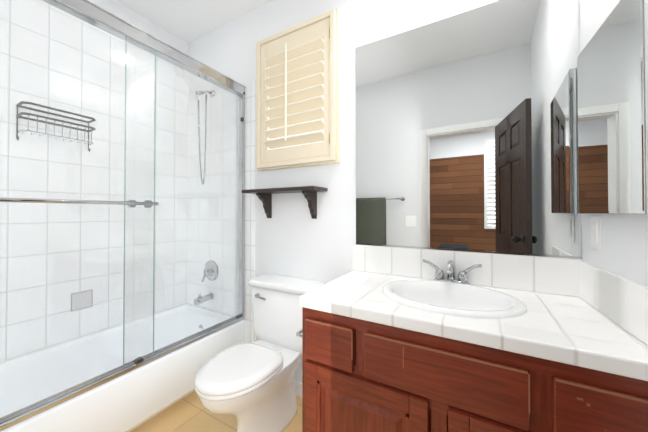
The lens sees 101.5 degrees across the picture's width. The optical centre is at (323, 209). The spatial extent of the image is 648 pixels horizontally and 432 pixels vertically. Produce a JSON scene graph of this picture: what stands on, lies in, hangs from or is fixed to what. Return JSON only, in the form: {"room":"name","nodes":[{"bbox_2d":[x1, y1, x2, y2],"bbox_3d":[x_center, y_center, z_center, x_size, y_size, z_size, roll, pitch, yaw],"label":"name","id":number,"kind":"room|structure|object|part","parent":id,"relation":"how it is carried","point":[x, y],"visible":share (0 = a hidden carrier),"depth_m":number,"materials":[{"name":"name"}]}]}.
{"room":"bathroom","nodes":[
{"label":"bathroom","id":0,"kind":"room"},
{"bbox_2d":[88,0,188,54],"bbox_3d":[-1.651,-0.136,1.740,0.109,2.740,1.770,0,-1,30],"label":"wall","id":1,"kind":"structure","parent":0,"point":[119,10],"depth_m":2.05,"materials":[{"name":"white paint"}]},
{"bbox_2d":[0,0,188,362],"bbox_3d":[-1.599,-0.026,1.709,0.011,2.520,1.530,0,-1,30],"label":"wall tile","id":2,"kind":"structure","parent":1,"relation":"attached to","point":[116,180],"depth_m":1.73,"materials":[{"name":"white tile"}]},
{"bbox_2d":[16,101,95,151],"bbox_3d":[-1.594,-0.486,1.593,0.124,0.203,0.328,0,-1,30],"label":"caddy","id":3,"kind":"object","parent":2,"relation":"attached to","point":[49,118],"depth_m":1.56,"materials":[{"name":"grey metal"}]},
{"bbox_2d":[71,289,92,311],"bbox_3d":[-1.578,0.592,1.726,0.003,0.115,0.110,0,-1,30],"label":"soap dish","id":4,"kind":"object","parent":2,"relation":"attached to","point":[76,306],"depth_m":1.73,"materials":[{"name":"grey ceramic"}]},
{"bbox_2d":[115,0,271,43],"bbox_3d":[-0.407,-1.553,1.042,2.975,0.080,1.770,0,-1,30],"label":"ceiling","id":5,"kind":"structure","parent":0,"point":[188,21],"depth_m":2.02,"materials":[{"name":"white paint"}]},
{"bbox_2d":[130,391,301,431],"bbox_3d":[-0.407,1.257,1.015,2.975,0.060,1.770,0,-1,30],"label":"floor","id":6,"kind":"structure","parent":0,"point":[190,412],"depth_m":1.55,"materials":[{"name":"tile"}]},
{"bbox_2d":[0,304,244,431],"bbox_3d":[-1.277,1.027,1.515,0.725,0.410,1.506,0,-1,30],"label":"bathtub","id":7,"kind":"object","parent":6,"relation":"on","point":[132,400],"visible":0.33,"depth_m":1.50,"materials":[{"name":"white ceramic"}]},
{"bbox_2d":[194,274,323,431],"bbox_3d":[-0.339,0.841,1.449,0.557,0.780,0.700,0,-1,30],"label":"toilet","id":8,"kind":"object","parent":6,"relation":"on","point":[251,387],"visible":0.88,"depth_m":1.43,"materials":[{"name":"white ceramic"}]},
{"bbox_3d":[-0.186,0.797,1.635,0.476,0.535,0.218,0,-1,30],"label":"handle","id":9,"kind":"part","parent":8,"relation":"part of","materials":[{"name":"silver metal"}]},
{"bbox_2d":[296,244,647,431],"bbox_3d":[0.450,0.714,1.088,1.100,1.028,0.559,0,-1,30],"label":"bathroom vanity","id":10,"kind":"object","parent":6,"relation":"on","point":[397,339],"visible":1,"depth_m":0.88,"materials":[{"name":"brown wood"}]},
{"bbox_2d":[299,271,647,380],"bbox_3d":[0.481,0.378,1.075,1.029,0.044,0.557,0,-1,30],"label":"countertop","id":11,"kind":"structure","parent":10,"relation":"on","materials":[{"name":"tile"}]},
{"bbox_2d":[422,259,481,284],"bbox_3d":[0.555,0.373,1.175,0.258,0.267,0.284,0,-1,30],"label":"faucet","id":12,"kind":"object","parent":11,"relation":"on","point":[434,271],"depth_m":1.27,"materials":[{"name":"silver metal"}]},
{"bbox_2d":[382,280,526,318],"bbox_3d":[0.499,0.422,1.077,0.524,0.167,0.416,0,-1,30],"label":"sink","id":13,"kind":"object","parent":11,"relation":"in","point":[459,299],"depth_m":1.12,"materials":[{"name":"white ceramic"}]},
{"bbox_2d":[188,0,498,382],"bbox_3d":[0.049,-0.136,1.718,2.866,2.740,0.120,0,-1,30],"label":"wall","id":14,"kind":"structure","parent":0,"point":[293,239],"depth_m":1.71,"materials":[{"name":"white paint"}]},
{"bbox_2d":[0,0,245,431],"bbox_3d":[-1.000,-0.062,1.367,0.068,1.763,1.508,0,-1,30],"label":"shower door","id":15,"kind":"structure","parent":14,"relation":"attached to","point":[91,13],"depth_m":1.36,"materials":[{"name":"clear glass"}]},
{"bbox_2d":[0,197,157,207],"bbox_3d":[-1.131,-0.034,1.091,0.112,0.040,0.802,0,-1,30],"label":"towel bar","id":16,"kind":"object","parent":15,"relation":"attached to","point":[147,203],"visible":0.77,"depth_m":1.13,"materials":[{"name":"silver metal"}]},
{"bbox_2d":[187,81,255,342],"bbox_3d":[-0.865,0.141,2.163,0.812,2.195,0.010,0,-1,30],"label":"wall tile","id":17,"kind":"structure","parent":14,"relation":"attached to","point":[250,101],"depth_m":2.14,"materials":[{"name":"white tile"}]},
{"bbox_2d":[174,66,218,304],"bbox_3d":[-1.007,-0.159,2.060,0.169,1.815,0.318,0,-1,30],"label":"shower fixture","id":18,"kind":"object","parent":17,"relation":"attached to","point":[214,269],"depth_m":2.12,"materials":[{"name":"silver metal"}]},
{"bbox_2d":[242,186,327,218],"bbox_3d":[-0.270,-0.039,1.734,0.584,0.194,0.168,0,-1,30],"label":"wall shelf","id":19,"kind":"object","parent":14,"relation":"attached to","point":[308,192],"visible":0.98,"depth_m":1.68,"materials":[{"name":"brown wood"}]},
{"bbox_2d":[256,8,339,170],"bbox_3d":[-0.202,-0.751,1.757,0.655,0.934,0.090,0,-1,30],"label":"window shutter","id":20,"kind":"object","parent":14,"relation":"attached to","point":[297,95],"visible":1,"depth_m":1.72,"materials":[{"name":"beige wood"}]},
{"bbox_2d":[295,381,301,397],"bbox_3d":[-0.200,1.190,1.772,0.855,0.090,0.012,0,-1,30],"label":"baseboard","id":21,"kind":"structure","parent":14,"relation":"attached to","point":[298,385],"depth_m":1.75,"materials":[{"name":"white"}]},
{"bbox_2d":[356,0,581,258],"bbox_3d":[0.616,-0.379,1.321,0.984,1.165,0.008,0,-1,30],"label":"vanity mirror","id":22,"kind":"object","parent":14,"relation":"attached to","point":[466,131],"visible":0.96,"depth_m":1.26,"materials":[{"name":"white mirror"}]},
{"bbox_2d":[353,244,647,345],"bbox_3d":[0.481,0.278,1.076,1.029,0.156,0.557,0,-1,30],"label":"backsplash","id":23,"kind":"structure","parent":14,"relation":"attached to","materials":[{"name":"tile"}]},
{"bbox_2d":[579,0,647,286],"bbox_3d":[0.692,-0.150,0.260,0.202,2.740,1.884,0,-1,30],"label":"wall","id":24,"kind":"structure","parent":0,"point":[623,252],"depth_m":0.85,"materials":[{"name":"white paint"}]},
{"bbox_2d":[591,216,601,249],"bbox_3d":[0.976,0.082,0.950,0.010,0.120,0.080,0,-1,30],"label":"electrical outlet","id":25,"kind":"object","parent":24,"relation":"attached to","point":[596,232],"visible":1,"depth_m":0.94,"materials":[{"name":"white plastic"}]},
{"bbox_2d":[577,0,647,213],"bbox_3d":[0.914,-0.295,0.852,0.042,0.618,0.430,0,-1,30],"label":"mirrored medicine cabinet","id":26,"kind":"object","parent":24,"relation":"attached to","point":[612,77],"visible":1,"depth_m":0.79,"materials":[{"name":"white metal"}]}
]}

